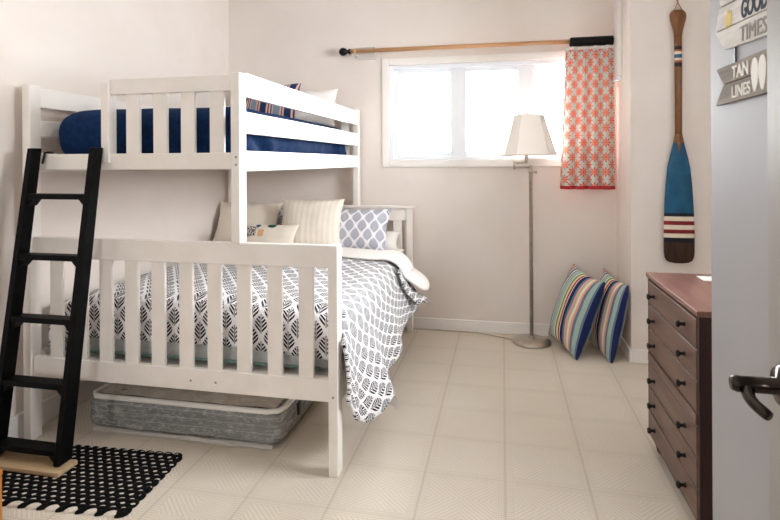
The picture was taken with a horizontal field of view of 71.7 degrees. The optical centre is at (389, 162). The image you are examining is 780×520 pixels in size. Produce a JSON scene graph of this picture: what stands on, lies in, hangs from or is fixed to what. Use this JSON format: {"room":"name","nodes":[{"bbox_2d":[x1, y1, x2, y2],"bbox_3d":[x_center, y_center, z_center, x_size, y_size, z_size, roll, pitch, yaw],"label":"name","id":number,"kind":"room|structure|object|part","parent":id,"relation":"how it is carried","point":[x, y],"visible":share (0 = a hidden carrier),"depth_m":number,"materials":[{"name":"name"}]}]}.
{"room":"bedroom","nodes":[
{"label":"bedroom","id":0,"kind":"room"},
{"bbox_2d":[0,0,228,416],"bbox_3d":[-2.142,-0.065,1.252,0.200,2.750,7.180,0,0,12],"label":"wall","id":1,"kind":"structure","parent":0,"point":[69,46],"depth_m":3.12,"materials":[{"name":"paint"}]},
{"bbox_2d":[8,380,107,437],"bbox_3d":[-2.031,1.250,1.231,0.014,0.120,6.780,0,0,12],"label":"baseboard","id":2,"kind":"structure","parent":1,"relation":"attached to","point":[50,406],"depth_m":2.73,"materials":[{"name":"paint"}]},
{"bbox_2d":[2,329,695,519],"bbox_3d":[-0.176,1.351,0.845,4.202,0.100,7.180,0,0,12],"label":"floor","id":3,"kind":"structure","parent":0,"point":[482,427],"depth_m":2.40,"materials":[{"name":"tile"}]},
{"bbox_2d":[0,468,2,519],"bbox_3d":[-1.641,1.210,1.885,0.428,0.195,0.250,0,0,12],"label":"wooden stool","id":4,"kind":"object","parent":3,"relation":"on","point":[1,469],"visible":1,"depth_m":1.96,"materials":[{"name":"orange wood"}]},
{"bbox_3d":[-1.426,1.222,1.950,0.030,0.170,0.030,0,0,12],"label":"leg","id":5,"kind":"part","parent":4,"relation":"part of","materials":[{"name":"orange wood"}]},
{"bbox_2d":[2,445,182,518],"bbox_3d":[-1.349,1.299,2.250,0.828,0.014,0.440,0,0,9],"label":"rug","id":6,"kind":"object","parent":3,"relation":"on","point":[105,481],"visible":0.74,"depth_m":2.18,"materials":[{"name":"black fabric"}]},
{"bbox_2d":[0,451,77,477],"bbox_3d":[-1.567,1.284,2.306,0.450,0.018,0.105,0,0,12],"label":"wooden board","id":7,"kind":"object","parent":6,"relation":"on","point":[9,461],"visible":0.97,"depth_m":2.28,"materials":[{"name":"brown wood"}]},
{"bbox_2d":[0,147,102,466],"bbox_3d":[-1.511,0.603,2.409,0.414,1.336,0.269,0,0,12],"label":"ladder","id":8,"kind":"object","parent":7,"relation":"on","point":[60,451],"visible":0.98,"depth_m":2.37,"materials":[{"name":"black paint"}]},
{"bbox_2d":[90,383,313,444],"bbox_3d":[-0.807,1.210,3.397,1.024,0.186,1.792,0,0,12],"label":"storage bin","id":9,"kind":"object","parent":3,"relation":"on","point":[226,416],"visible":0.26,"depth_m":2.56,"materials":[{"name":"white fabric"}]},
{"bbox_3d":[-0.811,1.129,3.403,0.925,0.022,1.680,0,0,12],"label":"panel","id":10,"kind":"part","parent":9,"relation":"part of","materials":[{"name":"grey fabric"}]},
{"bbox_2d":[22,72,413,477],"bbox_3d":[-0.767,0.446,3.359,1.540,1.715,2.006,0,0,12],"label":"bunk bed","id":11,"kind":"object","parent":3,"relation":"on","point":[329,384],"visible":0.77,"depth_m":2.41,"materials":[{"name":"white paint"}]},
{"bbox_3d":[-1.698,0.472,2.562,0.042,1.672,0.065,0,0,12],"label":"post","id":12,"kind":"part","parent":11,"relation":"part of","materials":[{"name":"white paint"}]},
{"bbox_3d":[-1.499,0.967,3.512,0.024,0.120,1.875,0,0,12],"label":"rail","id":13,"kind":"part","parent":11,"relation":"part of","materials":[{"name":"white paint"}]},
{"bbox_3d":[-1.505,-0.163,3.512,0.022,0.080,1.875,0,0,12],"label":"guard rail","id":14,"kind":"part","parent":11,"relation":"part of","materials":[{"name":"white paint"}]},
{"bbox_3d":[-1.504,-0.001,3.512,0.022,0.092,1.875,0,0,12],"label":"guard rail","id":15,"kind":"part","parent":11,"relation":"part of","materials":[{"name":"white paint"}]},
{"bbox_3d":[-1.506,-0.310,3.512,0.022,0.095,1.875,0,0,12],"label":"guard rail","id":16,"kind":"part","parent":11,"relation":"part of","materials":[{"name":"white paint"}]},
{"bbox_3d":[-1.287,-0.179,2.471,0.040,0.365,0.055,0,0,12],"label":"guard post","id":17,"kind":"part","parent":11,"relation":"part of","materials":[{"name":"white paint"}]},
{"bbox_3d":[-1.179,-0.003,2.450,1.023,0.073,0.030,0,0,12],"label":"rail","id":18,"kind":"part","parent":11,"relation":"part of","materials":[{"name":"white paint"}]},
{"bbox_3d":[-0.975,-0.342,2.404,0.600,0.070,0.030,0,0,12],"label":"guard rail","id":19,"kind":"part","parent":11,"relation":"part of","materials":[{"name":"white paint"}]},
{"bbox_3d":[-0.963,0.956,2.406,1.456,0.094,0.030,0,0,12],"label":"footboard rail","id":20,"kind":"part","parent":11,"relation":"part of","materials":[{"name":"white paint"}]},
{"bbox_3d":[-0.965,0.397,2.406,1.456,0.096,0.030,0,0,12],"label":"footboard rail","id":21,"kind":"part","parent":11,"relation":"part of","materials":[{"name":"white paint"}]},
{"bbox_2d":[59,107,345,154],"bbox_3d":[-0.979,-0.134,3.420,1.036,0.282,1.822,0,0,12],"label":"quilted bedspread","id":22,"kind":"object","parent":11,"relation":"on","point":[80,131],"visible":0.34,"depth_m":2.60,"materials":[{"name":"blue fabric"}]},
{"bbox_2d":[246,83,300,117],"bbox_3d":[-0.925,-0.435,4.155,0.485,0.344,0.182,0,0,19],"label":"pillow","id":23,"kind":"object","parent":22,"relation":"on","point":[250,104],"visible":0.3,"depth_m":4.08,"materials":[{"name":"multicoloured fabric"}]},
{"bbox_2d":[294,89,337,125],"bbox_3d":[-0.613,-0.422,4.183,0.413,0.300,0.183,0,0,12],"label":"pillow","id":24,"kind":"object","parent":22,"relation":"on","point":[328,95],"visible":0.36,"depth_m":4.12,"materials":[{"name":"white fabric"}]},
{"bbox_2d":[65,338,342,369],"bbox_3d":[-0.777,0.815,3.379,1.435,0.222,1.841,0,0,12],"label":"mattress","id":25,"kind":"object","parent":11,"relation":"on","point":[201,351],"visible":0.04,"depth_m":2.46,"materials":[{"name":"white fabric"}]},
{"bbox_2d":[48,247,429,422],"bbox_3d":[-0.702,0.889,3.157,1.760,0.608,1.624,0,0,12],"label":"comforter","id":26,"kind":"object","parent":25,"relation":"on","point":[379,294],"visible":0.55,"depth_m":2.56,"materials":[{"name":"white fabric"}]},
{"bbox_2d":[246,224,298,242],"bbox_3d":[-0.864,0.547,3.816,0.424,0.209,0.147,0,0,12],"label":"pillow","id":27,"kind":"object","parent":26,"relation":"on","point":[255,232],"visible":0.59,"depth_m":3.79,"materials":[{"name":"fabric"}]},
{"bbox_3d":[-0.630,0.679,4.046,1.435,0.043,0.469,0,0,12],"label":"sheet","id":28,"kind":"object","parent":25,"relation":"on","visible":0},
{"bbox_2d":[213,202,282,241],"bbox_3d":[-1.117,0.485,4.217,0.545,0.335,0.199,0,0,12],"label":"pillow","id":29,"kind":"object","parent":28,"relation":"on","point":[261,214],"visible":0.44,"depth_m":4.18,"materials":[{"name":"beige fabric"}]},
{"bbox_2d":[278,206,282,224],"bbox_3d":[-0.705,0.503,4.261,0.424,0.309,0.117,0,0,12],"label":"pillow","id":30,"kind":"object","parent":28,"relation":"on","point":[280,216],"visible":0.03,"depth_m":4.29,"materials":[{"name":"grey fabric"}]},
{"bbox_2d":[282,198,344,243],"bbox_3d":[-0.584,0.458,3.983,0.488,0.372,0.211,0,0,12],"label":"pillow","id":31,"kind":"object","parent":28,"relation":"on","point":[318,221],"visible":0.8,"depth_m":3.92,"materials":[{"name":"fabric"}]},
{"bbox_2d":[339,209,390,249],"bbox_3d":[-0.262,0.506,4.009,0.536,0.322,0.181,0,0,18],"label":"pillow","id":32,"kind":"object","parent":28,"relation":"on","point":[361,229],"visible":0.62,"depth_m":3.94,"materials":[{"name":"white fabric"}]},
{"bbox_2d":[386,231,399,250],"bbox_3d":[-0.150,0.597,4.102,0.444,0.138,0.204,0,0,8],"label":"pillow","id":33,"kind":"object","parent":28,"relation":"on","point":[391,236],"visible":0.25,"depth_m":4.05,"materials":[{"name":"white fabric"}]},
{"bbox_3d":[-1.303,0.449,4.462,0.042,1.715,0.065,0,0,12],"label":"post","id":34,"kind":"part","parent":11,"relation":"part of","materials":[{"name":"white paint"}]},
{"bbox_3d":[-0.657,-0.019,2.345,0.042,0.735,0.065,0,0,12],"label":"post","id":35,"kind":"part","parent":11,"relation":"part of","materials":[{"name":"white paint"}]},
{"bbox_3d":[-0.453,-0.342,3.293,0.022,0.108,1.875,0,0,12],"label":"guard rail","id":36,"kind":"part","parent":11,"relation":"part of","materials":[{"name":"white paint"}]},
{"bbox_3d":[-0.452,-0.006,3.293,0.022,0.092,1.875,0,0,12],"label":"guard rail","id":37,"kind":"part","parent":11,"relation":"part of","materials":[{"name":"white paint"}]},
{"bbox_3d":[-0.453,-0.175,3.293,0.022,0.097,1.875,0,0,12],"label":"guard rail","id":38,"kind":"part","parent":11,"relation":"part of","materials":[{"name":"white paint"}]},
{"bbox_3d":[-0.229,0.823,2.257,0.042,0.957,0.065,0,0,12],"label":"post","id":39,"kind":"part","parent":11,"relation":"part of","materials":[{"name":"white paint"}]},
{"bbox_3d":[-0.033,0.960,3.207,0.022,0.120,1.875,0,0,12],"label":"rail","id":40,"kind":"part","parent":11,"relation":"part of","materials":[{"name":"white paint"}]},
{"bbox_3d":[-0.262,-0.032,4.245,0.042,0.757,0.065,0,0,12],"label":"post","id":41,"kind":"part","parent":11,"relation":"part of","materials":[{"name":"white paint"}]},
{"bbox_3d":[-0.576,0.405,4.308,1.444,0.095,0.030,0,0,12],"label":"headboard rail","id":42,"kind":"part","parent":11,"relation":"part of","materials":[{"name":"white paint"}]},
{"bbox_3d":[0.154,0.818,4.159,0.042,0.962,0.065,0,0,12],"label":"post","id":43,"kind":"part","parent":11,"relation":"part of","materials":[{"name":"white paint"}]},
{"bbox_2d":[404,111,557,348],"bbox_3d":[0.554,0.466,3.940,1.276,1.662,0.400,0,0,12],"label":"floor lamp","id":44,"kind":"object","parent":3,"relation":"on","point":[527,134],"visible":0.99,"depth_m":3.76,"materials":[{"name":"silver metal"}]},
{"bbox_3d":[0.446,1.291,4.121,0.981,0.012,0.093,0,0,20],"label":"cord","id":45,"kind":"part","parent":44,"relation":"part of","materials":[{"name":"plastic"}]},
{"bbox_3d":[0.945,0.020,3.858,0.128,0.060,0.029,0,0,-4],"label":"swing arm","id":46,"kind":"part","parent":44,"relation":"part of","materials":[{"name":"silver metal"}]},
{"bbox_3d":[0.980,-0.191,3.851,0.360,0.283,0.360,0,0,3],"label":"lamp shade","id":47,"kind":"part","parent":44,"relation":"part of","materials":[{"name":"white fabric"}]},
{"bbox_3d":[0.980,-0.192,3.851,0.369,0.285,0.369,0,0,3],"label":"shade trim","id":48,"kind":"part","parent":44,"relation":"part of","materials":[{"name":"beige fabric"}]},
{"bbox_2d":[549,264,604,359],"bbox_3d":[1.275,1.019,3.724,0.252,0.557,0.462,0,0,-6],"label":"cushion","id":49,"kind":"object","parent":3,"relation":"on","point":[577,306],"visible":1,"depth_m":3.59,"materials":[{"name":"multicoloured fabric"}]},
{"bbox_2d":[589,268,628,363],"bbox_3d":[1.471,1.028,3.643,0.180,0.557,0.441,0,0,-3],"label":"cushion","id":50,"kind":"object","parent":3,"relation":"on","point":[608,326],"visible":0.88,"depth_m":3.50,"materials":[{"name":"multicoloured fabric"}]},
{"bbox_2d":[646,272,712,519],"bbox_3d":[1.324,0.896,2.087,0.514,0.795,0.661,0,0,12],"label":"dresser","id":51,"kind":"object","parent":3,"relation":"on","point":[679,320],"visible":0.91,"depth_m":1.99,"materials":[{"name":"brown wood"}]},
{"bbox_3d":[1.130,0.691,2.342,0.030,0.027,0.027,0,0,12],"label":"knob","id":52,"kind":"part","parent":51,"relation":"part of","materials":[{"name":"black metal"}]},
{"bbox_3d":[1.129,0.584,2.342,0.030,0.027,0.027,0,0,12],"label":"knob","id":53,"kind":"part","parent":51,"relation":"part of","materials":[{"name":"black metal"}]},
{"bbox_3d":[1.132,1.165,2.342,0.030,0.027,0.027,0,0,12],"label":"knob","id":54,"kind":"part","parent":51,"relation":"part of","materials":[{"name":"black metal"}]},
{"bbox_3d":[1.131,1.058,2.342,0.030,0.027,0.027,0,0,12],"label":"knob","id":55,"kind":"part","parent":51,"relation":"part of","materials":[{"name":"black metal"}]},
{"bbox_3d":[1.131,0.950,2.342,0.030,0.027,0.027,0,0,12],"label":"knob","id":56,"kind":"part","parent":51,"relation":"part of","materials":[{"name":"black metal"}]},
{"bbox_3d":[1.130,0.798,2.342,0.030,0.027,0.027,0,0,12],"label":"knob","id":57,"kind":"part","parent":51,"relation":"part of","materials":[{"name":"black metal"}]},
{"bbox_3d":[1.115,0.874,2.130,0.032,0.037,0.613,0,0,12],"label":"rail","id":58,"kind":"part","parent":51,"relation":"part of","materials":[{"name":"brown wood"}]},
{"bbox_3d":[1.297,0.690,2.092,0.399,0.101,0.610,0,0,12],"label":"drawer","id":59,"kind":"part","parent":51,"relation":"part of","materials":[{"name":"brown wood"}]},
{"bbox_3d":[1.296,0.583,2.092,0.399,0.101,0.610,0,0,12],"label":"drawer","id":60,"kind":"part","parent":51,"relation":"part of","materials":[{"name":"brown wood"}]},
{"bbox_3d":[1.299,1.164,2.092,0.399,0.101,0.610,0,0,12],"label":"drawer","id":61,"kind":"part","parent":51,"relation":"part of","materials":[{"name":"brown wood"}]},
{"bbox_3d":[1.299,1.057,2.092,0.399,0.101,0.610,0,0,12],"label":"drawer","id":62,"kind":"part","parent":51,"relation":"part of","materials":[{"name":"brown wood"}]},
{"bbox_3d":[1.298,0.949,2.092,0.399,0.101,0.610,0,0,12],"label":"drawer","id":63,"kind":"part","parent":51,"relation":"part of","materials":[{"name":"brown wood"}]},
{"bbox_3d":[1.298,0.797,2.092,0.399,0.101,0.610,0,0,12],"label":"drawer","id":64,"kind":"part","parent":51,"relation":"part of","materials":[{"name":"brown wood"}]},
{"bbox_3d":[1.048,0.584,1.952,0.030,0.027,0.027,0,0,12],"label":"knob","id":65,"kind":"part","parent":51,"relation":"part of","materials":[{"name":"black metal"}]},
{"bbox_3d":[1.050,1.058,1.952,0.030,0.027,0.027,0,0,12],"label":"knob","id":66,"kind":"part","parent":51,"relation":"part of","materials":[{"name":"black metal"}]},
{"bbox_3d":[1.050,0.950,1.952,0.030,0.027,0.027,0,0,12],"label":"knob","id":67,"kind":"part","parent":51,"relation":"part of","materials":[{"name":"black metal"}]},
{"bbox_3d":[1.049,0.798,1.952,0.030,0.027,0.027,0,0,12],"label":"knob","id":68,"kind":"part","parent":51,"relation":"part of","materials":[{"name":"black metal"}]},
{"bbox_3d":[1.049,0.691,1.952,0.030,0.027,0.027,0,0,12],"label":"knob","id":69,"kind":"part","parent":51,"relation":"part of","materials":[{"name":"black metal"}]},
{"bbox_3d":[1.051,1.165,1.952,0.030,0.027,0.027,0,0,12],"label":"knob","id":70,"kind":"part","parent":51,"relation":"part of","materials":[{"name":"black metal"}]},
{"bbox_2d":[697,276,711,280],"bbox_3d":[1.386,0.496,2.294,0.125,0.004,0.085,0,0,12],"label":"paper","id":71,"kind":"object","parent":51,"relation":"on","point":[704,278],"visible":0.36,"depth_m":2.30,"materials":[{"name":"white paper"}]},
{"bbox_2d":[229,0,616,323],"bbox_3d":[0.263,-0.076,4.317,3.262,2.750,0.200,0,0,12],"label":"wall","id":72,"kind":"structure","parent":0,"point":[471,224],"depth_m":4.18,"materials":[{"name":"paint"}]},
{"bbox_2d":[382,51,565,166],"bbox_3d":[0.783,-0.393,4.147,1.704,0.856,0.121,0,0,12],"label":"window","id":73,"kind":"structure","parent":72,"relation":"in","point":[392,156],"depth_m":4.20,"materials":[{"name":"paint"}]},
{"bbox_2d":[339,35,613,55],"bbox_3d":[0.599,-0.868,4.083,2.038,0.100,0.118,0,0,12],"label":"curtain rod","id":74,"kind":"object","parent":72,"relation":"attached to","point":[592,40],"visible":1,"depth_m":4.01,"materials":[{"name":"brown wood"}]},
{"bbox_3d":[0.501,-0.875,4.088,1.675,0.037,0.033,0,0,12],"label":"rod","id":75,"kind":"part","parent":74,"relation":"part of","materials":[{"name":"brown wood"}]},
{"bbox_2d":[560,45,614,189],"bbox_3d":[1.409,-0.321,3.855,0.378,1.031,0.103,0,0,12],"label":"curtain","id":76,"kind":"object","parent":74,"relation":"hanging from","point":[588,127],"visible":1,"depth_m":3.86,"materials":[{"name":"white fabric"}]},
{"bbox_3d":[1.411,0.181,3.849,0.377,0.026,0.088,0,0,12],"label":"ruffle trim","id":77,"kind":"part","parent":76,"relation":"part of","materials":[{"name":"red fabric"}]},
{"bbox_2d":[405,317,549,335],"bbox_3d":[0.157,1.255,4.231,3.048,0.088,0.014,0,0,12],"label":"baseboard","id":78,"kind":"structure","parent":72,"relation":"attached to","point":[419,322],"depth_m":4.11,"materials":[{"name":"paint"}]},
{"bbox_2d":[616,0,711,349],"bbox_3d":[2.058,-0.085,3.611,0.940,2.750,0.450,0,0,12],"label":"wall","id":79,"kind":"structure","parent":0,"point":[645,91],"depth_m":3.46,"materials":[{"name":"paint"}]},
{"bbox_2d":[613,0,621,81],"bbox_3d":[1.593,-0.949,3.787,0.034,0.758,0.135,0,0,12],"label":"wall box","id":80,"kind":"object","parent":79,"relation":"attached to","point":[617,3],"visible":1,"depth_m":3.73,"materials":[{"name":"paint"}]},
{"bbox_2d":[619,335,631,362],"bbox_3d":[1.595,1.248,3.695,0.014,0.088,0.450,0,0,12],"label":"baseboard","id":81,"kind":"structure","parent":79,"relation":"attached to","point":[624,346],"depth_m":3.59,"materials":[{"name":"paint"}]},
{"bbox_2d":[632,349,647,363],"bbox_3d":[1.919,1.247,3.405,0.740,0.088,0.014,0,0,12],"label":"baseboard","id":82,"kind":"structure","parent":79,"relation":"attached to","point":[638,356],"depth_m":3.46,"materials":[{"name":"paint"}]},
{"bbox_2d":[664,0,694,262],"bbox_3d":[1.819,-0.221,3.409,0.180,1.716,0.044,0,0,12],"label":"oar","id":83,"kind":"object","parent":79,"relation":"hanging from","point":[679,231],"visible":1,"depth_m":3.39,"materials":[{"name":"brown wood"}]},
{"bbox_3d":[1.820,0.230,3.403,0.180,0.814,0.029,0,0,12],"label":"blade","id":84,"kind":"part","parent":83,"relation":"part of","materials":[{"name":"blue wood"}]},
{"bbox_2d":[710,0,768,519],"bbox_3d":[0.887,-0.079,-0.768,1.050,2.750,4.058,0,0,12],"label":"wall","id":85,"kind":"structure","parent":0,"point":[739,154],"depth_m":1.17,"materials":[{"name":"paint"}]},
{"bbox_2d":[716,0,766,62],"bbox_3d":[0.736,-0.304,1.121,0.010,0.200,0.295,0,0,12],"label":"wall sign","id":86,"kind":"object","parent":85,"relation":"attached to","point":[739,22],"visible":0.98,"depth_m":1.13,"materials":[{"name":"white wood"}]},
{"bbox_2d":[716,49,766,105],"bbox_3d":[0.737,-0.174,1.122,0.010,0.084,0.298,0,0,12],"label":"wall sign","id":87,"kind":"object","parent":85,"relation":"attached to","point":[745,78],"visible":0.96,"depth_m":1.11,"materials":[{"name":"grey wood"}]},
{"bbox_2d":[729,0,779,519],"bbox_3d":[0.566,0.266,0.573,0.120,2.038,0.792,0,0,12],"label":"door","id":88,"kind":"structure","parent":85,"relation":"in","point":[748,386],"depth_m":0.93,"materials":[{"name":"paint"}]},
{"bbox_3d":[0.615,0.372,0.902,0.082,0.072,0.072,0,0,12],"label":"handle","id":89,"kind":"part","parent":88,"relation":"part of","materials":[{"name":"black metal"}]},
{"bbox_3d":[0.589,0.383,0.874,0.028,0.035,0.083,0,0,12],"label":"lever","id":90,"kind":"part","parent":88,"relation":"part of","materials":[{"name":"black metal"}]}
]}

